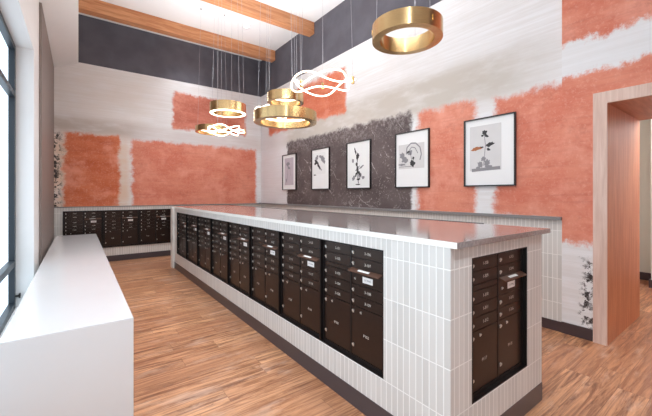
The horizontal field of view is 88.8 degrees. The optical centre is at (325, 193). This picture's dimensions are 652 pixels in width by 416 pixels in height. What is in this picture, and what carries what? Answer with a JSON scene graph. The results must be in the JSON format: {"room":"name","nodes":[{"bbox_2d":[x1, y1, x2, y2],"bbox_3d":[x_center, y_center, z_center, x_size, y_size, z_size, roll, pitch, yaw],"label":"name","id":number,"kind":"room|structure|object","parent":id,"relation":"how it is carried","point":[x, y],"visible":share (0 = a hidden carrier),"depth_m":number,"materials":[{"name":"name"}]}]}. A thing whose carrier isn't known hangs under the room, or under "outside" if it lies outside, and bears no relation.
{"room":"apartment mail room","nodes":[
{"label":"apartment mail room","id":0,"kind":"room"},
{"bbox_2d":[0,0,38,338],"bbox_3d":[-2.117,-0.650,1.946,0.215,4.300,12.050,0,0,-37],"label":"wall","id":1,"kind":"structure","parent":0,"point":[21,17],"depth_m":3.95,"materials":[{"name":"white paint"}]},
{"bbox_2d":[0,11,20,334],"bbox_3d":[-3.192,-0.200,3.296,0.100,3.060,1.500,0,0,-37],"label":"window","id":2,"kind":"structure","parent":1,"relation":"in","point":[9,86],"depth_m":3.82,"materials":[{"name":"grey metal"}]},
{"bbox_2d":[39,2,53,265],"bbox_3d":[-4.721,-0.547,5.655,0.028,4.095,2.850,0,0,-37],"label":"wall panel","id":3,"kind":"object","parent":1,"relation":"attached to","point":[46,66],"visible":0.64,"depth_m":5.04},
{"bbox_2d":[39,0,77,66],"bbox_3d":[-1.858,-3.280,2.139,0.430,1.360,12.050,0,0,-37],"label":"soffit","id":4,"kind":"object","parent":1,"relation":"attached to","point":[61,16],"depth_m":5.45,"materials":[{"name":"white paint"}]},
{"bbox_2d":[54,14,260,206],"bbox_3d":[-3.834,-1.170,8.303,5.115,5.340,0.200,0,0,-37],"label":"wall","id":5,"kind":"structure","parent":0,"point":[126,115],"depth_m":7.88,"materials":[{"name":"paint"}]},
{"bbox_2d":[78,0,343,60],"bbox_3d":[0.019,-3.900,3.691,4.435,0.120,12.300,0,0,-37],"label":"ceiling","id":6,"kind":"structure","parent":0,"point":[186,12],"depth_m":7.20,"materials":[{"name":"white paint"}]},
{"bbox_2d":[79,0,274,62],"bbox_3d":[-3.115,-3.709,7.740,4.232,0.259,0.200,0,0,-37],"label":"ceiling beam","id":7,"kind":"structure","parent":6,"relation":"attached to","point":[97,8],"depth_m":7.38,"materials":[{"name":"brown wood"}]},
{"bbox_2d":[195,8,232,135],"bbox_3d":[-2.314,-2.554,6.900,0.740,2.569,0.745,0,0,-37],"label":"pendant","id":8,"kind":"object","parent":6,"relation":"hanging from","point":[200,128],"visible":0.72,"depth_m":6.70,"materials":[{"name":"gold metal"}]},
{"bbox_2d":[207,14,245,135],"bbox_3d":[-1.696,-2.422,5.612,0.606,2.833,0.601,0,0,18],"label":"pendant","id":9,"kind":"object","parent":6,"relation":"hanging from","point":[217,124],"visible":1,"depth_m":5.60,"materials":[{"name":"white"}]},
{"bbox_2d":[209,0,245,117],"bbox_3d":[-1.738,-2.631,5.907,0.620,2.417,0.626,0,0,-37],"label":"pendant","id":10,"kind":"object","parent":6,"relation":"hanging from","point":[225,108],"visible":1,"depth_m":5.71,"materials":[{"name":"gold metal"}]},
{"bbox_2d":[201,0,313,36],"bbox_3d":[-2.018,-3.709,6.263,4.232,0.259,0.200,0,0,-37],"label":"ceiling beam","id":11,"kind":"structure","parent":6,"relation":"attached to","point":[250,8],"depth_m":6.80,"materials":[{"name":"brown wood"}]},
{"bbox_2d":[255,4,292,118],"bbox_3d":[-0.896,-2.584,5.708,0.647,2.510,0.642,0,0,12],"label":"pendant","id":12,"kind":"object","parent":6,"relation":"hanging from","point":[290,4],"visible":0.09,"depth_m":5.77,"materials":[{"name":"white"}]},
{"bbox_2d":[254,2,316,128],"bbox_3d":[-0.532,-2.387,4.386,0.820,2.904,0.825,0,0,-37],"label":"pendant","id":13,"kind":"object","parent":6,"relation":"hanging from","point":[265,116],"visible":1,"depth_m":4.15,"materials":[{"name":"gold metal"}]},
{"bbox_2d":[267,0,303,105],"bbox_3d":[-0.590,-2.584,4.866,0.530,2.509,0.536,0,0,-37],"label":"pendant","id":14,"kind":"object","parent":6,"relation":"hanging from","point":[282,96],"visible":0.91,"depth_m":4.70,"materials":[{"name":"gold metal"}]},
{"bbox_2d":[290,5,355,96],"bbox_3d":[-0.042,-2.508,3.824,0.715,2.663,0.722,0,0,-38],"label":"pendant","id":15,"kind":"object","parent":6,"relation":"hanging from","point":[352,78],"visible":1,"depth_m":3.67,"materials":[{"name":"white"}]},
{"bbox_2d":[372,6,442,54],"bbox_3d":[0.673,-2.557,2.765,0.570,2.564,0.576,0,0,-37],"label":"pendant","id":16,"kind":"object","parent":6,"relation":"hanging from","point":[430,19],"visible":1,"depth_m":2.63,"materials":[{"name":"gold metal"}]},
{"bbox_2d":[109,255,651,415],"bbox_3d":[1.550,1.550,4.829,9.750,0.100,12.300,0,0,-37],"label":"floor","id":17,"kind":"structure","parent":0,"point":[193,356],"depth_m":2.90,"materials":[{"name":"brown wood"}]},
{"bbox_2d":[0,234,133,415],"bbox_3d":[-3.309,1.164,4.399,0.655,0.672,5.890,0,0,-37],"label":"window ledge","id":18,"kind":"object","parent":17,"relation":"on","point":[67,348],"visible":1,"depth_m":2.14,"materials":[{"name":"stone"}]},
{"bbox_2d":[54,204,260,261],"bbox_3d":[-3.732,0.883,8.212,4.609,1.233,0.064,0,0,-37],"label":"dado","id":19,"kind":"object","parent":17,"relation":"on","point":[160,249],"visible":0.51,"depth_m":7.60,"materials":[{"name":"tile"}]},
{"bbox_2d":[63,210,102,247],"bbox_3d":[-5.185,0.772,7.123,0.695,0.820,0.079,0,0,-37],"label":"bank","id":20,"kind":"object","parent":19,"relation":"attached to","point":[74,222],"visible":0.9,"depth_m":7.12,"materials":[{"name":"brown metal"}]},
{"bbox_2d":[103,210,138,247],"bbox_3d":[-4.626,0.772,7.538,0.695,0.820,0.079,0,0,-37],"label":"bank","id":21,"kind":"object","parent":19,"relation":"attached to","point":[120,227],"visible":1,"depth_m":7.53,"materials":[{"name":"brown metal"}]},
{"bbox_2d":[139,209,170,244],"bbox_3d":[-4.067,0.772,7.954,0.695,0.820,0.079,0,0,-37],"label":"bank","id":22,"kind":"object","parent":19,"relation":"attached to","point":[154,224],"visible":0.99,"depth_m":7.94,"materials":[{"name":"brown metal"}]},
{"bbox_2d":[171,208,541,415],"bbox_3d":[-0.815,0.892,4.652,1.188,1.216,6.422,0,0,-37],"label":"counter","id":23,"kind":"object","parent":17,"relation":"on","point":[427,289],"depth_m":2.06,"materials":[{"name":"white tile"}]},
{"bbox_2d":[177,212,185,258],"bbox_3d":[-2.723,0.772,6.329,0.079,0.820,0.695,0,0,-37],"label":"bank","id":24,"kind":"object","parent":23,"relation":"on","point":[181,217],"visible":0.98,"depth_m":6.40,"materials":[{"name":"brown metal"}]},
{"bbox_2d":[186,214,196,265],"bbox_3d":[-2.308,0.772,5.771,0.079,0.820,0.695,0,0,-37],"label":"bank","id":25,"kind":"object","parent":23,"relation":"on","point":[191,220],"visible":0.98,"depth_m":5.84,"materials":[{"name":"brown metal"}]},
{"bbox_2d":[197,216,210,273],"bbox_3d":[-1.893,0.772,5.213,0.079,0.820,0.695,0,0,-37],"label":"bank","id":26,"kind":"object","parent":23,"relation":"on","point":[203,223],"visible":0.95,"depth_m":5.28,"materials":[{"name":"brown metal"}]},
{"bbox_2d":[210,219,226,283],"bbox_3d":[-1.478,0.772,4.655,0.079,0.820,0.695,0,0,-37],"label":"bank","id":27,"kind":"object","parent":23,"relation":"on","point":[218,228],"visible":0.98,"depth_m":4.71,"materials":[{"name":"brown metal"}]},
{"bbox_2d":[227,222,248,296],"bbox_3d":[-1.063,0.772,4.097,0.079,0.820,0.695,0,0,-37],"label":"bank","id":28,"kind":"object","parent":23,"relation":"on","point":[237,234],"visible":0.91,"depth_m":4.12,"materials":[{"name":"brown metal"}]},
{"bbox_2d":[237,237,248,241],"bbox_3d":[-0.982,0.539,3.954,0.038,0.022,0.304,0,0,-37],"label":"hood","id":29,"kind":"object","parent":28,"relation":"attached to","point":[243,239],"depth_m":3.95,"materials":[{"name":"brown metal"}]},
{"bbox_2d":[249,226,277,314],"bbox_3d":[-0.648,0.772,3.539,0.079,0.820,0.695,0,0,-37],"label":"bank","id":30,"kind":"object","parent":23,"relation":"on","point":[263,243],"visible":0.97,"depth_m":3.54,"materials":[{"name":"brown metal"}]},
{"bbox_2d":[262,244,277,249],"bbox_3d":[-0.567,0.539,3.396,0.038,0.022,0.304,0,0,-37],"label":"hood","id":31,"kind":"object","parent":30,"relation":"attached to","point":[268,246],"depth_m":3.39,"materials":[{"name":"brown metal"}]},
{"bbox_2d":[278,231,319,339],"bbox_3d":[-0.234,0.772,2.981,0.079,0.820,0.695,0,0,-37],"label":"bank","id":32,"kind":"object","parent":23,"relation":"on","point":[298,255],"visible":0.94,"depth_m":2.97,"materials":[{"name":"brown metal"}]},
{"bbox_2d":[297,253,318,261],"bbox_3d":[-0.152,0.539,2.838,0.038,0.022,0.304,0,0,-37],"label":"hood","id":33,"kind":"object","parent":32,"relation":"attached to","point":[311,257],"depth_m":2.83,"materials":[{"name":"brown metal"}]},
{"bbox_2d":[320,239,382,377],"bbox_3d":[0.181,0.772,2.423,0.079,0.820,0.695,0,0,-37],"label":"mailboxes","id":34,"kind":"object","parent":23,"relation":"on","point":[351,276],"visible":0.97,"depth_m":2.39,"materials":[{"name":"brown metal"}]},
{"bbox_2d":[348,267,381,278],"bbox_3d":[0.263,0.539,2.280,0.038,0.022,0.304,0,0,-37],"label":"hood","id":35,"kind":"object","parent":34,"relation":"attached to","point":[363,271],"depth_m":2.27,"materials":[{"name":"brown metal"}]},
{"bbox_2d":[172,205,550,248],"bbox_3d":[-0.770,0.266,4.661,1.207,0.037,6.460,0,0,-37],"label":"countertop","id":36,"kind":"structure","parent":23,"relation":"on","point":[440,233],"depth_m":2.65,"materials":[{"name":"grey stone"}]},
{"bbox_2d":[472,247,526,403],"bbox_3d":[1.085,0.772,2.101,0.695,0.820,0.079,0,0,-37],"label":"mailboxes","id":37,"kind":"object","parent":23,"relation":"attached to","point":[499,280],"visible":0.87,"depth_m":2.10,"materials":[{"name":"brown metal"}]},
{"bbox_2d":[499,271,526,281],"bbox_3d":[1.229,0.539,2.182,0.304,0.022,0.038,0,0,-37],"label":"hood","id":38,"kind":"object","parent":37,"relation":"attached to","point":[510,275],"depth_m":2.17,"materials":[{"name":"brown metal"}]},
{"bbox_2d":[261,0,561,216],"bbox_3d":[0.430,-1.170,6.687,0.200,5.340,7.480,0,0,-37],"label":"wall","id":39,"kind":"structure","parent":0,"point":[492,57],"depth_m":4.95,"materials":[{"name":"white paint"}]},
{"bbox_2d":[282,153,296,189],"bbox_3d":[-0.919,-0.545,8.305,0.032,0.890,0.665,0,0,-37],"label":"framed picture","id":40,"kind":"object","parent":39,"relation":"attached to","point":[289,161],"visible":1,"depth_m":8.30,"materials":[{"name":"black"}]},
{"bbox_2d":[285,157,292,184],"bbox_3d":[-0.922,-0.563,8.315,0.002,0.676,0.419,0,0,-37],"label":"print","id":41,"kind":"object","parent":40,"relation":"attached to","point":[288,160],"depth_m":8.32,"materials":[{"name":"pink"}]},
{"bbox_2d":[311,147,329,189],"bbox_3d":[-0.124,-0.545,7.236,0.032,0.890,0.665,0,0,-37],"label":"framed picture","id":42,"kind":"object","parent":39,"relation":"attached to","point":[320,158],"visible":1,"depth_m":7.23,"materials":[{"name":"black"}]},
{"bbox_2d":[313,152,325,175],"bbox_3d":[-0.150,-0.653,7.275,0.003,0.495,0.466,0,0,-37],"label":"print","id":43,"kind":"object","parent":42,"relation":"attached to","point":[319,158],"depth_m":7.26,"materials":[{"name":"grey paper"}]},
{"bbox_2d":[346,139,370,188],"bbox_3d":[0.607,-0.545,6.253,0.032,0.890,0.665,0,0,-37],"label":"framed picture","id":44,"kind":"object","parent":39,"relation":"attached to","point":[358,153],"visible":1,"depth_m":6.25,"materials":[{"name":"black"}]},
{"bbox_2d":[175,203,561,219],"bbox_3d":[-0.588,0.268,5.931,2.334,0.035,7.477,0,0,-37],"label":"trim","id":45,"kind":"structure","parent":39,"relation":"attached to","point":[361,208],"depth_m":4.95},
{"bbox_2d":[261,204,561,321],"bbox_3d":[0.353,0.838,6.601,0.024,1.105,7.428,0,0,-37],"label":"dado","id":46,"kind":"object","parent":39,"relation":"attached to","point":[551,242],"depth_m":3.75,"materials":[{"name":"tile"}]},
{"bbox_2d":[395,128,429,187],"bbox_3d":[1.350,-0.545,5.254,0.032,0.890,0.665,0,0,-37],"label":"framed picture","id":47,"kind":"object","parent":39,"relation":"attached to","point":[412,148],"visible":1,"depth_m":5.24,"materials":[{"name":"black"}]},
{"bbox_2d":[399,142,423,168],"bbox_3d":[1.341,-0.608,5.271,0.002,0.410,0.516,0,0,-37],"label":"print","id":48,"kind":"object","parent":47,"relation":"attached to","point":[411,154],"depth_m":5.26,"materials":[{"name":"grey paper"}]},
{"bbox_2d":[464,112,515,186],"bbox_3d":[2.082,-0.545,4.269,0.032,0.890,0.665,0,0,-37],"label":"framed picture","id":49,"kind":"object","parent":39,"relation":"attached to","point":[490,141],"visible":1,"depth_m":4.25,"materials":[{"name":"black"}]},
{"bbox_2d":[470,122,500,171],"bbox_3d":[2.057,-0.593,4.308,0.003,0.598,0.412,0,0,-37],"label":"print","id":50,"kind":"object","parent":49,"relation":"attached to","point":[485,138],"depth_m":4.30,"materials":[{"name":"grey paper"}]},
{"bbox_2d":[542,317,560,331],"bbox_3d":[0.349,1.445,6.598,0.034,0.110,7.428,0,0,-37],"label":"baseboard","id":51,"kind":"structure","parent":39,"relation":"attached to","point":[551,324],"depth_m":3.68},
{"bbox_2d":[562,0,651,328],"bbox_3d":[4.440,-1.170,2.161,1.295,5.340,4.570,0,0,-37],"label":"wall pier","id":52,"kind":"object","parent":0,"point":[607,44],"visible":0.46,"depth_m":3.45,"materials":[{"name":"paint"}]},
{"bbox_2d":[561,321,592,341],"bbox_3d":[2.632,1.440,3.497,0.012,0.120,0.272,0,0,-37],"label":"baseboard","id":53,"kind":"object","parent":52,"relation":"attached to","point":[566,328],"visible":1,"depth_m":3.49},
{"bbox_2d":[593,82,651,345],"bbox_3d":[3.690,0.242,3.168,1.337,2.515,1.506,0,0,-37],"label":"portal","id":54,"kind":"object","parent":52,"relation":"attached to","point":[617,113],"visible":1,"depth_m":3.42,"materials":[{"name":"brown wood"}]},
{"bbox_2d":[640,119,650,272],"bbox_3d":[5.903,-0.100,5.511,0.150,3.200,8.200,0,0,-37],"label":"wall","id":55,"kind":"structure","parent":0,"point":[645,125],"depth_m":5.82,"materials":[{"name":"beige paint"}]},
{"bbox_2d":[640,272,650,280],"bbox_3d":[5.245,1.435,6.248,0.024,0.130,1.410,0,0,-37],"label":"baseboard","id":56,"kind":"structure","parent":55,"relation":"attached to","point":[643,275],"depth_m":5.80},
{"bbox_2d":[651,119,651,279],"bbox_3d":[6.745,-0.100,3.750,0.600,3.200,4.370,0,0,-37],"label":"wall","id":57,"kind":"structure","parent":0,"point":[651,119],"depth_m":5.32,"materials":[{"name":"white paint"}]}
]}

